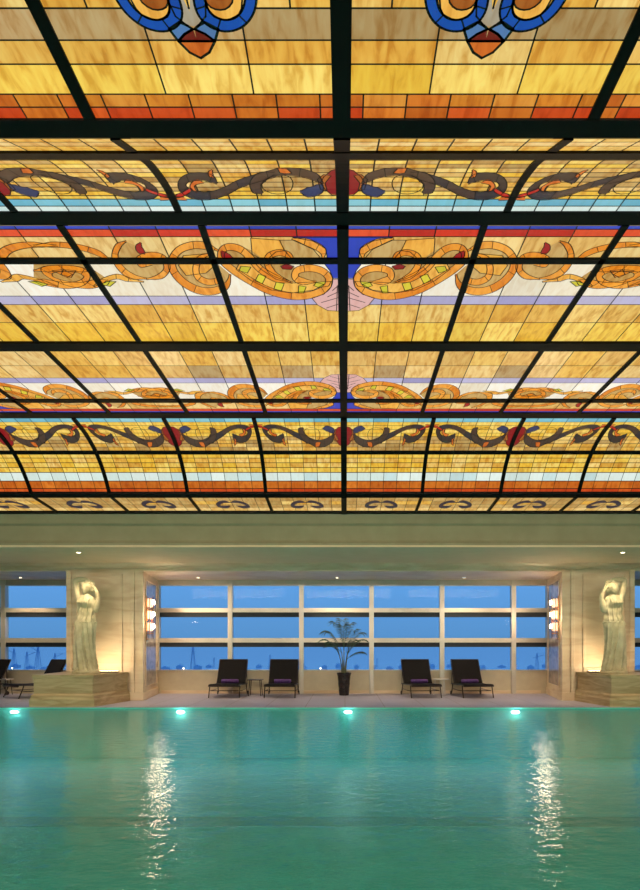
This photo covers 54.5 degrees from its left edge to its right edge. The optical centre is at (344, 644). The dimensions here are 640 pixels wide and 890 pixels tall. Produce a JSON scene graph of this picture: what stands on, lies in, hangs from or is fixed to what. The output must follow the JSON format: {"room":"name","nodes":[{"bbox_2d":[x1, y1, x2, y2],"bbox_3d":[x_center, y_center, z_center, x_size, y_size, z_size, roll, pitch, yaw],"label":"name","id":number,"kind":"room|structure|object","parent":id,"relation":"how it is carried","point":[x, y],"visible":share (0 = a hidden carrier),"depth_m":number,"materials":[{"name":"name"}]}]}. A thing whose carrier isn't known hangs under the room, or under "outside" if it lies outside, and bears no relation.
{"room":"indoor swimming pool","nodes":[
{"label":"indoor swimming pool","id":0,"kind":"room"},
{"bbox_2d":[72,571,157,692],"bbox_3d":[-6.195,-0.235,16.775,2.190,3.270,2.250,0,0,0],"label":"pillar","id":1,"kind":"structure","parent":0,"point":[107,642],"depth_m":15.70,"materials":[{"name":"beige stone"}]},
{"bbox_2d":[66,570,158,700],"bbox_3d":[-6.051,-0.245,16.707,1.979,3.290,2.214,0,0,0],"label":"trim","id":2,"kind":"structure","parent":1,"relation":"attached to","point":[150,587],"depth_m":15.65,"materials":[{"name":"beige stone"}]},
{"bbox_2d":[146,596,154,639],"bbox_3d":[-5.037,-0.700,16.116,0.201,1.140,0.402,0,0,-8],"label":"wall sconce","id":3,"kind":"object","parent":1,"relation":"attached to","point":[150,603],"visible":1,"depth_m":16.03,"materials":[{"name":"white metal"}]},
{"bbox_2d":[0,563,639,568],"bbox_3d":[0.000,-1.995,15.630,24.000,0.130,0.140,0,0,0],"label":"trim","id":4,"kind":"structure","parent":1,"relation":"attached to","point":[2,565],"depth_m":15.63,"materials":[{"name":"beige paint"}]},
{"bbox_2d":[0,758,639,889],"bbox_3d":[0.000,2.650,7.600,24.000,0.200,13.400,0,0,0],"label":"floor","id":5,"kind":"structure","parent":0,"point":[31,858],"depth_m":8.62,"materials":[{"name":"liquid"}]},
{"bbox_2d":[0,817,639,826],"bbox_3d":[0.000,2.549,8.950,24.000,0.002,0.500,0,0,0],"label":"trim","id":6,"kind":"structure","parent":5,"relation":"on","point":[4,821],"depth_m":8.95,"materials":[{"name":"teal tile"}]},
{"bbox_2d":[0,514,639,544],"bbox_3d":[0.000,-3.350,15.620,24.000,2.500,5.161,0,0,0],"label":"crown molding","id":7,"kind":"structure","parent":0,"point":[15,529],"depth_m":13.09,"materials":[{"name":"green paint"}]},
{"bbox_2d":[0,0,639,513],"bbox_3d":[0.000,-3.326,7.630,19.200,1.172,10.859,0,0,0],"label":"grid","id":8,"kind":"object","parent":7,"relation":"attached to","point":[341,127],"visible":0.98,"depth_m":5.48,"materials":[{"name":"black metal"}]},
{"bbox_2d":[0,438,9,450],"bbox_3d":[-6.768,-3.650,10.785,1.440,0.260,0.888,0,0,0],"label":"stained glass panel","id":9,"kind":"object","parent":8,"relation":"on","point":[3,447],"visible":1,"depth_m":11.14,"materials":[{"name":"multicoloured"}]},
{"bbox_2d":[0,403,25,411],"bbox_3d":[-5.742,-3.781,9.847,1.212,0.006,0.454,0,0,0],"label":"stained glass panel","id":10,"kind":"object","parent":8,"relation":"attached to","point":[4,407],"visible":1,"depth_m":9.90,"materials":[{"name":"multicoloured"}]},
{"bbox_2d":[0,455,28,491],"bbox_3d":[-6.768,-3.191,11.603,1.440,0.594,0.631,0,0,0],"label":"stained glass panel","id":11,"kind":"object","parent":8,"relation":"attached to","point":[11,477],"visible":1,"depth_m":11.68,"materials":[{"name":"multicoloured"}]},
{"bbox_2d":[0,310,31,340],"bbox_3d":[-4.471,-3.781,6.954,1.212,0.006,1.638,0,0,0],"label":"stained glass panel","id":12,"kind":"object","parent":8,"relation":"attached to","point":[9,331],"visible":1,"depth_m":7.48,"materials":[{"name":"yellow"}]},
{"bbox_2d":[0,498,51,510],"bbox_3d":[-6.768,-2.833,12.471,1.440,0.072,0.871,0,0,0],"label":"stained glass panel","id":13,"kind":"object","parent":8,"relation":"attached to","point":[6,504],"visible":1,"depth_m":12.56,"materials":[{"name":"yellow"}]},
{"bbox_2d":[0,226,76,257],"bbox_3d":[-3.199,-3.781,5.826,1.212,0.006,0.454,0,0,0],"label":"stained glass panel","id":14,"kind":"object","parent":8,"relation":"attached to","point":[15,241],"visible":1,"depth_m":5.83,"materials":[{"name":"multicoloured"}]},
{"bbox_2d":[0,0,82,117],"bbox_3d":[-2.296,-3.174,2.969,1.450,0.006,1.537,0,0,0],"label":"stained glass panel","id":15,"kind":"object","parent":8,"relation":"attached to","point":[32,85],"visible":1,"depth_m":3.45,"materials":[{"name":"yellow"}]},
{"bbox_2d":[0,352,91,398],"bbox_3d":[-4.471,-3.781,8.766,1.212,0.006,1.544,0,0,0],"label":"stained glass panel","id":16,"kind":"object","parent":8,"relation":"attached to","point":[23,375],"visible":1,"depth_m":8.80,"materials":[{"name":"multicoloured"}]},
{"bbox_2d":[0,418,92,450],"bbox_3d":[-5.268,-3.650,10.785,1.440,0.260,0.888,0,0,0],"label":"stained glass panel","id":17,"kind":"object","parent":8,"relation":"on","point":[23,434],"visible":1,"depth_m":10.84,"materials":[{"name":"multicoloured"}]},
{"bbox_2d":[18,455,106,491],"bbox_3d":[-5.268,-3.191,11.603,1.440,0.594,0.631,0,0,0],"label":"stained glass panel","id":18,"kind":"object","parent":8,"relation":"attached to","point":[45,473],"visible":1,"depth_m":11.64,"materials":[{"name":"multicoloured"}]},
{"bbox_2d":[0,139,124,150],"bbox_3d":[-2.158,-3.278,4.067,1.366,0.171,0.306,0,0,0],"label":"stained glass panel","id":19,"kind":"object","parent":8,"relation":"attached to","point":[5,144],"visible":0.95,"depth_m":4.08,"materials":[{"name":"yellow"}]},
{"bbox_2d":[21,403,104,411],"bbox_3d":[-4.471,-3.781,9.847,1.212,0.006,0.454,0,0,0],"label":"stained glass panel","id":20,"kind":"object","parent":8,"relation":"attached to","point":[34,407],"visible":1,"depth_m":9.88,"materials":[{"name":"multicoloured"}]},
{"bbox_2d":[0,264,134,340],"bbox_3d":[-3.199,-3.781,6.954,1.212,0.006,1.638,0,0,0],"label":"stained glass panel","id":21,"kind":"object","parent":8,"relation":"attached to","point":[54,302],"visible":1,"depth_m":6.85,"materials":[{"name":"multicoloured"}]},
{"bbox_2d":[39,498,124,510],"bbox_3d":[-5.268,-2.833,12.471,1.440,0.072,0.871,0,0,0],"label":"stained glass panel","id":22,"kind":"object","parent":8,"relation":"attached to","point":[60,504],"visible":1,"depth_m":12.49,"materials":[{"name":"yellow"}]},
{"bbox_2d":[0,160,173,210],"bbox_3d":[-2.158,-3.619,4.906,1.366,0.308,1.000,0,0,0],"label":"stained glass panel","id":23,"kind":"object","parent":8,"relation":"on","point":[29,185],"visible":0.94,"depth_m":5.02,"materials":[{"name":"multicoloured"}]},
{"bbox_2d":[51,352,174,398],"bbox_3d":[-3.199,-3.781,8.766,1.212,0.006,1.544,0,0,0],"label":"stained glass panel","id":24,"kind":"object","parent":8,"relation":"attached to","point":[107,375],"visible":1,"depth_m":8.67,"materials":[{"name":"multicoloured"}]},
{"bbox_2d":[76,418,175,450],"bbox_3d":[-3.769,-3.650,10.785,1.440,0.260,0.888,0,0,0],"label":"stained glass panel","id":25,"kind":"object","parent":8,"relation":"on","point":[107,434],"visible":1,"depth_m":10.84,"materials":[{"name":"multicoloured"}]},
{"bbox_2d":[65,226,207,257],"bbox_3d":[-1.927,-3.781,5.826,1.212,0.006,0.454,0,0,0],"label":"stained glass panel","id":26,"kind":"object","parent":8,"relation":"attached to","point":[93,241],"visible":1,"depth_m":5.81,"materials":[{"name":"multicoloured"}]},
{"bbox_2d":[100,455,184,491],"bbox_3d":[-3.769,-3.191,11.603,1.440,0.594,0.631,0,0,0],"label":"stained glass panel","id":27,"kind":"object","parent":8,"relation":"attached to","point":[125,473],"visible":1,"depth_m":11.64,"materials":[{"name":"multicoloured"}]},
{"bbox_2d":[102,403,183,411],"bbox_3d":[-3.199,-3.781,9.847,1.212,0.006,0.454,0,0,0],"label":"stained glass panel","id":28,"kind":"object","parent":8,"relation":"attached to","point":[112,407],"visible":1,"depth_m":9.88,"materials":[{"name":"multicoloured"}]},
{"bbox_2d":[115,498,196,510],"bbox_3d":[-3.769,-2.833,12.471,1.440,0.072,0.871,0,0,0],"label":"stained glass panel","id":29,"kind":"object","parent":8,"relation":"attached to","point":[132,504],"visible":1,"depth_m":12.49,"materials":[{"name":"yellow"}]},
{"bbox_2d":[90,264,237,340],"bbox_3d":[-1.927,-3.781,6.954,1.212,0.006,1.638,0,0,0],"label":"stained glass panel","id":30,"kind":"object","parent":8,"relation":"attached to","point":[161,302],"visible":1,"depth_m":6.81,"materials":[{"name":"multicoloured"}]},
{"bbox_2d":[40,0,332,117],"bbox_3d":[-0.788,-3.174,2.969,1.432,0.006,1.537,0,0,0],"label":"stained glass panel","id":31,"kind":"object","parent":8,"relation":"attached to","point":[128,58],"visible":1,"depth_m":3.35,"materials":[{"name":"yellow"}]},
{"bbox_2d":[149,352,257,398],"bbox_3d":[-1.927,-3.781,8.766,1.212,0.006,1.544,0,0,0],"label":"stained glass panel","id":32,"kind":"object","parent":8,"relation":"attached to","point":[192,375],"visible":1,"depth_m":8.67,"materials":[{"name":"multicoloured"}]},
{"bbox_2d":[166,418,258,450],"bbox_3d":[-2.269,-3.650,10.785,1.440,0.260,0.888,0,0,0],"label":"stained glass panel","id":33,"kind":"object","parent":8,"relation":"on","point":[191,434],"visible":1,"depth_m":10.84,"materials":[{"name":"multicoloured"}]},
{"bbox_2d":[182,455,263,491],"bbox_3d":[-2.269,-3.191,11.603,1.440,0.594,0.631,0,0,0],"label":"stained glass panel","id":34,"kind":"object","parent":8,"relation":"attached to","point":[204,473],"visible":1,"depth_m":11.64,"materials":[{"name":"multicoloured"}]},
{"bbox_2d":[183,403,262,411],"bbox_3d":[-1.927,-3.781,9.847,1.212,0.006,0.454,0,0,0],"label":"stained glass panel","id":35,"kind":"object","parent":8,"relation":"attached to","point":[191,407],"visible":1,"depth_m":9.88,"materials":[{"name":"multicoloured"}]},
{"bbox_2d":[122,139,333,150],"bbox_3d":[-0.744,-3.278,4.067,1.344,0.171,0.306,0,0,0],"label":"stained glass panel","id":36,"kind":"object","parent":8,"relation":"attached to","point":[138,144],"visible":0.96,"depth_m":4.05,"materials":[{"name":"yellow"}]},
{"bbox_2d":[192,498,269,510],"bbox_3d":[-2.269,-2.833,12.471,1.440,0.072,0.871,0,0,0],"label":"stained glass panel","id":37,"kind":"object","parent":8,"relation":"attached to","point":[205,504],"visible":1,"depth_m":12.49,"materials":[{"name":"yellow"}]},
{"bbox_2d":[151,160,335,210],"bbox_3d":[-0.744,-3.619,4.906,1.344,0.308,1.000,0,0,0],"label":"stained glass panel","id":38,"kind":"object","parent":8,"relation":"on","point":[197,185],"visible":0.95,"depth_m":4.99,"materials":[{"name":"multicoloured"}]},
{"bbox_2d":[206,226,336,257],"bbox_3d":[-0.667,-3.781,5.826,1.190,0.006,0.454,0,0,0],"label":"stained glass panel","id":39,"kind":"object","parent":8,"relation":"attached to","point":[226,241],"visible":0.98,"depth_m":5.81,"materials":[{"name":"multicoloured"}]},
{"bbox_2d":[218,264,338,340],"bbox_3d":[-0.667,-3.781,6.954,1.190,0.006,1.638,0,0,0],"label":"stained glass panel","id":40,"kind":"object","parent":8,"relation":"attached to","point":[270,302],"visible":0.99,"depth_m":6.81,"materials":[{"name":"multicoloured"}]},
{"bbox_2d":[248,352,339,398],"bbox_3d":[-0.667,-3.781,8.766,1.190,0.006,1.544,0,0,0],"label":"stained glass panel","id":41,"kind":"object","parent":8,"relation":"attached to","point":[279,375],"visible":0.98,"depth_m":8.67,"materials":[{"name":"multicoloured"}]},
{"bbox_2d":[256,418,340,450],"bbox_3d":[-0.781,-3.650,10.785,1.418,0.260,0.888,0,0,0],"label":"stained glass panel","id":42,"kind":"object","parent":8,"relation":"on","point":[276,434],"visible":1,"depth_m":10.84,"materials":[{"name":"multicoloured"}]},
{"bbox_2d":[264,455,340,491],"bbox_3d":[-0.781,-3.191,11.603,1.418,0.594,0.631,0,0,0],"label":"stained glass panel","id":43,"kind":"object","parent":8,"relation":"attached to","point":[284,473],"visible":1,"depth_m":11.64,"materials":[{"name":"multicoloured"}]},
{"bbox_2d":[265,403,339,411],"bbox_3d":[-0.667,-3.781,9.847,1.190,0.006,0.454,0,0,0],"label":"stained glass panel","id":44,"kind":"object","parent":8,"relation":"attached to","point":[271,407],"visible":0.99,"depth_m":9.88,"materials":[{"name":"multicoloured"}]},
{"bbox_2d":[269,498,340,510],"bbox_3d":[-0.781,-2.833,12.471,1.418,0.072,0.871,0,0,0],"label":"stained glass panel","id":45,"kind":"object","parent":8,"relation":"attached to","point":[278,504],"visible":0.98,"depth_m":12.49,"materials":[{"name":"yellow"}]},
{"bbox_2d":[347,498,418,510],"bbox_3d":[0.741,-2.833,12.471,1.418,0.072,0.871,0,0,0],"label":"stained glass panel","id":46,"kind":"object","parent":8,"relation":"attached to","point":[353,504],"visible":0.98,"depth_m":12.49,"materials":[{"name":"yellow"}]},
{"bbox_2d":[347,403,422,411],"bbox_3d":[0.627,-3.781,9.847,1.190,0.006,0.454,0,0,0],"label":"stained glass panel","id":47,"kind":"object","parent":8,"relation":"attached to","point":[351,407],"visible":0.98,"depth_m":9.88,"materials":[{"name":"multicoloured"}]},
{"bbox_2d":[347,455,423,491],"bbox_3d":[0.741,-3.191,11.603,1.418,0.594,0.631,0,0,0],"label":"stained glass panel","id":48,"kind":"object","parent":8,"relation":"attached to","point":[365,473],"visible":1,"depth_m":11.64,"materials":[{"name":"multicoloured"}]},
{"bbox_2d":[347,418,431,450],"bbox_3d":[0.741,-3.650,10.785,1.418,0.260,0.888,0,0,0],"label":"stained glass panel","id":49,"kind":"object","parent":8,"relation":"on","point":[363,434],"visible":1,"depth_m":10.83,"materials":[{"name":"multicoloured"}]},
{"bbox_2d":[347,352,438,398],"bbox_3d":[0.627,-3.781,8.766,1.190,0.006,1.544,0,0,0],"label":"stained glass panel","id":50,"kind":"object","parent":8,"relation":"attached to","point":[370,375],"visible":1,"depth_m":8.67,"materials":[{"name":"multicoloured"}]},
{"bbox_2d":[348,264,467,340],"bbox_3d":[0.627,-3.781,6.954,1.190,0.006,1.638,0,0,0],"label":"stained glass panel","id":51,"kind":"object","parent":8,"relation":"attached to","point":[387,302],"visible":1,"depth_m":6.81,"materials":[{"name":"multicoloured"}]},
{"bbox_2d":[349,226,479,257],"bbox_3d":[0.627,-3.781,5.826,1.190,0.006,0.454,0,0,0],"label":"stained glass panel","id":52,"kind":"object","parent":8,"relation":"attached to","point":[364,241],"visible":0.98,"depth_m":5.81,"materials":[{"name":"multicoloured"}]},
{"bbox_2d":[349,160,533,210],"bbox_3d":[0.704,-3.619,4.906,1.344,0.308,1.000,0,0,0],"label":"stained glass panel","id":53,"kind":"object","parent":8,"relation":"on","point":[374,185],"visible":0.98,"depth_m":4.99,"materials":[{"name":"multicoloured"}]},
{"bbox_2d":[350,139,561,150],"bbox_3d":[0.704,-3.278,4.067,1.344,0.171,0.306,0,0,0],"label":"stained glass panel","id":54,"kind":"object","parent":8,"relation":"attached to","point":[355,144],"visible":0.93,"depth_m":4.05,"materials":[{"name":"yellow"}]},
{"bbox_2d":[418,498,495,510],"bbox_3d":[2.229,-2.833,12.471,1.440,0.072,0.871,0,0,0],"label":"stained glass panel","id":55,"kind":"object","parent":8,"relation":"attached to","point":[427,504],"visible":1,"depth_m":12.49,"materials":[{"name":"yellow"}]},
{"bbox_2d":[425,403,503,411],"bbox_3d":[1.887,-3.781,9.847,1.212,0.006,0.454,0,0,0],"label":"stained glass panel","id":56,"kind":"object","parent":8,"relation":"attached to","point":[431,407],"visible":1,"depth_m":9.88,"materials":[{"name":"multicoloured"}]},
{"bbox_2d":[424,455,505,491],"bbox_3d":[2.229,-3.191,11.603,1.440,0.594,0.631,0,0,0],"label":"stained glass panel","id":57,"kind":"object","parent":8,"relation":"attached to","point":[444,473],"visible":1,"depth_m":11.64,"materials":[{"name":"multicoloured"}]},
{"bbox_2d":[429,418,521,450],"bbox_3d":[2.229,-3.650,10.785,1.440,0.260,0.888,0,0,0],"label":"stained glass panel","id":58,"kind":"object","parent":8,"relation":"on","point":[448,434],"visible":1,"depth_m":10.84,"materials":[{"name":"multicoloured"}]},
{"bbox_2d":[429,352,537,398],"bbox_3d":[1.887,-3.781,8.766,1.212,0.006,1.544,0,0,0],"label":"stained glass panel","id":59,"kind":"object","parent":8,"relation":"attached to","point":[461,375],"visible":1,"depth_m":8.67,"materials":[{"name":"multicoloured"}]},
{"bbox_2d":[351,0,639,117],"bbox_3d":[0.748,-3.174,2.969,1.432,0.006,1.537,0,0,0],"label":"stained glass panel","id":60,"kind":"object","parent":8,"relation":"attached to","point":[410,58],"visible":1,"depth_m":3.35,"materials":[{"name":"multicoloured"}]},
{"bbox_2d":[449,264,595,340],"bbox_3d":[1.887,-3.781,6.954,1.212,0.006,1.638,0,0,0],"label":"stained glass panel","id":61,"kind":"object","parent":8,"relation":"attached to","point":[501,302],"visible":1,"depth_m":6.81,"materials":[{"name":"multicoloured"}]},
{"bbox_2d":[491,498,572,510],"bbox_3d":[3.729,-2.833,12.471,1.440,0.072,0.871,0,0,0],"label":"stained glass panel","id":62,"kind":"object","parent":8,"relation":"attached to","point":[503,504],"visible":1,"depth_m":12.49,"materials":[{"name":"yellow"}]},
{"bbox_2d":[504,403,584,411],"bbox_3d":[3.159,-3.781,9.847,1.212,0.006,0.454,0,0,0],"label":"stained glass panel","id":63,"kind":"object","parent":8,"relation":"attached to","point":[512,407],"visible":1,"depth_m":9.88,"materials":[{"name":"multicoloured"}]},
{"bbox_2d":[503,455,587,491],"bbox_3d":[3.729,-3.191,11.603,1.440,0.594,0.631,0,0,0],"label":"stained glass panel","id":64,"kind":"object","parent":8,"relation":"attached to","point":[524,473],"visible":1,"depth_m":11.64,"materials":[{"name":"multicoloured"}]},
{"bbox_2d":[477,226,620,257],"bbox_3d":[1.887,-3.781,5.826,1.212,0.006,0.454,0,0,0],"label":"stained glass panel","id":65,"kind":"object","parent":8,"relation":"attached to","point":[498,241],"visible":1,"depth_m":5.81,"materials":[{"name":"multicoloured"}]},
{"bbox_2d":[512,418,610,450],"bbox_3d":[3.729,-3.650,10.785,1.440,0.260,0.888,0,0,0],"label":"stained glass panel","id":66,"kind":"object","parent":8,"relation":"on","point":[536,434],"visible":1,"depth_m":10.84,"materials":[{"name":"multicoloured"}]},
{"bbox_2d":[512,352,635,398],"bbox_3d":[3.159,-3.781,8.766,1.212,0.006,1.544,0,0,0],"label":"stained glass panel","id":67,"kind":"object","parent":8,"relation":"attached to","point":[556,375],"visible":1,"depth_m":8.67,"materials":[{"name":"multicoloured"}]},
{"bbox_2d":[511,160,639,210],"bbox_3d":[2.118,-3.619,4.906,1.366,0.308,1.000,0,0,0],"label":"stained glass panel","id":68,"kind":"object","parent":8,"relation":"on","point":[554,185],"visible":0.97,"depth_m":5.03,"materials":[{"name":"multicoloured"}]},
{"bbox_2d":[552,264,639,340],"bbox_3d":[3.159,-3.781,6.954,1.212,0.006,1.638,0,0,0],"label":"stained glass panel","id":69,"kind":"object","parent":8,"relation":"attached to","point":[608,309],"visible":1,"depth_m":7.01,"materials":[{"name":"multicoloured"}]},
{"bbox_2d":[559,139,639,150],"bbox_3d":[2.118,-3.278,4.067,1.366,0.171,0.306,0,0,0],"label":"stained glass panel","id":70,"kind":"object","parent":8,"relation":"attached to","point":[576,144],"visible":0.91,"depth_m":4.08,"materials":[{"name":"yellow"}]},
{"bbox_2d":[563,498,639,510],"bbox_3d":[5.228,-2.833,12.471,1.440,0.072,0.871,0,0,0],"label":"stained glass panel","id":71,"kind":"object","parent":8,"relation":"attached to","point":[580,504],"visible":1,"depth_m":12.49,"materials":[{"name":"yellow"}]},
{"bbox_2d":[581,455,639,491],"bbox_3d":[5.228,-3.191,11.603,1.440,0.594,0.631,0,0,0],"label":"stained glass panel","id":72,"kind":"object","parent":8,"relation":"attached to","point":[605,473],"visible":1,"depth_m":11.65,"materials":[{"name":"multicoloured"}]},
{"bbox_2d":[582,403,639,411],"bbox_3d":[4.431,-3.781,9.847,1.212,0.006,0.454,0,0,0],"label":"stained glass panel","id":73,"kind":"object","parent":8,"relation":"attached to","point":[593,407],"visible":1,"depth_m":9.88,"materials":[{"name":"multicoloured"}]},
{"bbox_2d":[595,418,639,450],"bbox_3d":[5.228,-3.650,10.785,1.440,0.260,0.888,0,0,0],"label":"stained glass panel","id":74,"kind":"object","parent":8,"relation":"on","point":[623,434],"visible":1,"depth_m":10.92,"materials":[{"name":"multicoloured"}]},
{"bbox_2d":[596,355,639,398],"bbox_3d":[4.431,-3.781,8.766,1.212,0.006,1.544,0,0,0],"label":"stained glass panel","id":75,"kind":"object","parent":8,"relation":"attached to","point":[626,385],"visible":1,"depth_m":9.04,"materials":[{"name":"multicoloured"}]},
{"bbox_2d":[601,37,639,117],"bbox_3d":[2.256,-3.174,2.969,1.450,0.006,1.537,0,0,0],"label":"stained glass panel","id":76,"kind":"object","parent":8,"relation":"attached to","point":[624,102],"visible":1,"depth_m":3.58,"materials":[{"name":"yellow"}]},
{"bbox_2d":[609,226,639,256],"bbox_3d":[3.159,-3.781,5.826,1.212,0.006,0.454,0,0,0],"label":"stained glass panel","id":77,"kind":"object","parent":8,"relation":"attached to","point":[628,245],"visible":1,"depth_m":5.87,"materials":[{"name":"multicoloured"}]},
{"bbox_2d":[0,545,639,562],"bbox_3d":[0.000,-2.079,14.420,24.000,0.039,2.761,0,0,0],"label":"ceiling","id":78,"kind":"structure","parent":0,"point":[8,553],"depth_m":13.96,"materials":[{"name":"paint"}]},
{"bbox_2d":[0,693,639,707],"bbox_3d":[0.000,1.550,16.100,24.000,0.300,4.200,0,0,0],"label":"floor","id":79,"kind":"structure","parent":0,"point":[543,700],"depth_m":15.36,"materials":[{"name":"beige stone"}]},
{"bbox_2d":[0,659,10,694],"bbox_3d":[-10.056,0.903,17.015,0.874,1.003,1.385,0,0,24],"label":"sun lounger","id":80,"kind":"object","parent":79,"relation":"on","point":[4,663],"visible":0.87,"depth_m":17.37,"materials":[{"name":"brown metal"}]},
{"bbox_2d":[2,659,65,698],"bbox_3d":[-8.440,0.903,16.913,0.874,1.003,1.385,0,0,36],"label":"sun lounger","id":81,"kind":"object","parent":79,"relation":"on","point":[55,665],"visible":0.54,"depth_m":17.17,"materials":[{"name":"brown metal"}]},
{"bbox_2d":[29,672,129,706],"bbox_3d":[-6.275,1.040,14.805,1.750,0.720,1.550,0,0,0],"label":"pedestal","id":82,"kind":"object","parent":79,"relation":"on","point":[59,689],"visible":0.97,"depth_m":14.10,"materials":[{"name":"beige stone"}]},
{"bbox_2d":[72,577,100,673],"bbox_3d":[-6.085,-0.464,14.620,0.669,2.287,0.620,0,0,0],"label":"statue","id":83,"kind":"object","parent":82,"relation":"on","point":[85,661],"visible":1,"depth_m":14.50,"materials":[{"name":"stone"}]},
{"bbox_2d":[208,659,247,697],"bbox_3d":[-3.182,0.903,16.997,0.874,1.003,1.385,0,0,1],"label":"sun lounger","id":84,"kind":"object","parent":79,"relation":"on","point":[228,668],"visible":0.98,"depth_m":17.44,"materials":[{"name":"brown metal"}]},
{"bbox_2d":[264,659,299,697],"bbox_3d":[-1.725,0.903,16.997,0.874,1.003,1.385,0,0,0],"label":"sun lounger","id":85,"kind":"object","parent":79,"relation":"on","point":[279,668],"visible":0.99,"depth_m":17.45,"materials":[{"name":"brown metal"}]},
{"bbox_2d":[317,618,369,695],"bbox_3d":[-0.038,0.318,17.234,1.487,2.162,0.956,0,0,0],"label":"potted palm","id":86,"kind":"object","parent":79,"relation":"on","point":[343,676],"visible":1,"depth_m":17.20,"materials":[{"name":"plant"}]},
{"bbox_2d":[400,659,441,697],"bbox_3d":[2.071,0.903,16.996,0.874,1.003,1.385,0,0,-7],"label":"sun lounger","id":87,"kind":"object","parent":79,"relation":"on","point":[411,668],"visible":1,"depth_m":17.43,"materials":[{"name":"brown metal"}]},
{"bbox_2d":[450,659,493,697],"bbox_3d":[3.463,0.903,16.996,0.874,1.003,1.385,0,0,-5],"label":"sun lounger","id":88,"kind":"object","parent":79,"relation":"on","point":[461,668],"visible":1,"depth_m":17.43,"materials":[{"name":"brown metal"}]},
{"bbox_2d":[461,679,478,682],"bbox_3d":[3.450,1.000,17.139,0.460,0.113,0.141,0,0,-5],"label":"rolled towel","id":89,"kind":"object","parent":88,"relation":"on","point":[462,680],"visible":1,"depth_m":17.09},
{"bbox_2d":[575,672,639,706],"bbox_3d":[6.670,1.040,14.805,1.800,0.720,1.550,0,0,0],"label":"pedestal","id":90,"kind":"object","parent":79,"relation":"on","point":[610,690],"visible":0.95,"depth_m":14.20,"materials":[{"name":"beige stone"}]},
{"bbox_2d":[599,577,627,673],"bbox_3d":[6.315,-0.464,14.620,0.669,2.287,0.620,0,0,0],"label":"statue","id":91,"kind":"object","parent":90,"relation":"on","point":[614,661],"visible":1,"depth_m":14.50,"materials":[{"name":"stone"}]},
{"bbox_2d":[0,569,639,579],"bbox_3d":[0.000,-1.965,16.900,24.000,0.190,2.400,0,0,0],"label":"ceiling","id":92,"kind":"structure","parent":0,"point":[5,574],"depth_m":16.21,"materials":[{"name":"beige paint"}]},
{"bbox_2d":[0,138,639,225],"bbox_3d":[0.000,-4.300,5.200,24.400,0.200,16.800,0,0,0],"label":"ceiling","id":93,"kind":"structure","parent":0,"point":[0,138],"depth_m":6.21,"materials":[{"name":"yellow glass"}]},
{"bbox_2d":[0,720,639,757],"bbox_3d":[0.000,2.150,14.126,24.000,0.900,0.248,0,0,0],"label":"swimming pool","id":94,"kind":"structure","parent":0,"point":[348,744],"depth_m":14.00,"materials":[{"name":"liquid"}]},
{"bbox_2d":[0,709,639,820],"bbox_3d":[0.000,1.445,7.594,24.000,0.001,12.788,0,0,0],"label":"pool water","id":95,"kind":"object","parent":94,"relation":"in","point":[6,711],"visible":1,"depth_m":11.13,"materials":[{"name":"teal liquid"}]},
{"bbox_2d":[0,708,639,719],"bbox_3d":[0.000,1.556,13.994,24.000,0.288,0.012,0,0,0],"label":"trim","id":96,"kind":"structure","parent":94,"relation":"attached to","point":[239,710],"depth_m":13.99,"materials":[{"name":"teal tile"}]},
{"bbox_2d":[7,671,639,692],"bbox_3d":[0.000,1.070,18.025,24.000,0.660,0.250,0,0,0],"label":"wall","id":97,"kind":"structure","parent":0,"point":[167,680],"depth_m":17.90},
{"bbox_2d":[0,580,65,693],"bbox_3d":[-9.817,-0.235,17.895,4.260,3.270,0.210,0,0,0],"label":"window","id":98,"kind":"structure","parent":97,"relation":"in","point":[6,612],"depth_m":17.84,"materials":[{"name":"beige metal"}]},
{"bbox_2d":[161,690,540,693],"bbox_3d":[0.175,1.355,17.890,10.950,0.090,0.020,0,0,0],"label":"baseboard","id":99,"kind":"structure","parent":97,"relation":"attached to","point":[162,691],"depth_m":17.88,"materials":[{"name":"beige stone"}]},
{"bbox_2d":[157,580,546,693],"bbox_3d":[0.237,-0.235,17.895,11.271,3.270,0.210,0,0,0],"label":"window","id":100,"kind":"structure","parent":97,"relation":"in","point":[230,612],"depth_m":17.84,"materials":[{"name":"beige metal"}]},
{"bbox_2d":[635,580,639,670],"bbox_3d":[9.937,-0.235,17.895,3.925,3.270,0.210,0,0,0],"label":"window","id":101,"kind":"structure","parent":97,"relation":"in","point":[637,582],"depth_m":17.84,"materials":[{"name":"blue glass"}]},
{"bbox_2d":[337,672,350,695],"bbox_3d":[-0.028,1.085,17.250,0.400,0.629,0.400,0,0,0],"label":"pot","id":102,"kind":"object","parent":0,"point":[343,677],"depth_m":17.12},
{"bbox_2d":[547,571,629,692],"bbox_3d":[6.525,-0.235,16.775,2.090,3.270,2.250,0,0,0],"label":"wall","id":103,"kind":"structure","parent":0,"point":[594,618],"depth_m":15.70,"materials":[{"name":"beige stone"}]},
{"bbox_2d":[550,596,558,639],"bbox_3d":[5.425,-0.700,16.119,0.201,1.140,0.402,0,0,9],"label":"wall sconce","id":104,"kind":"object","parent":103,"relation":"attached to","point":[554,603],"visible":1,"depth_m":16.02,"materials":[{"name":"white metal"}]},
{"bbox_2d":[546,570,634,700],"bbox_3d":[6.381,-0.245,16.708,1.879,3.290,2.215,0,0,0],"label":"trim","id":105,"kind":"structure","parent":103,"relation":"attached to","point":[553,645],"depth_m":15.65,"materials":[{"name":"beige stone"}]},
{"label":"outside","id":106,"kind":"structure","parent":0,"visible":0},
{"bbox_2d":[9,648,639,669],"bbox_3d":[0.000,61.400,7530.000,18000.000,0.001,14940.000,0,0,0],"label":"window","id":107,"kind":"structure","parent":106,"point":[314,658],"depth_m":3310.78,"materials":[{"name":"glass"}]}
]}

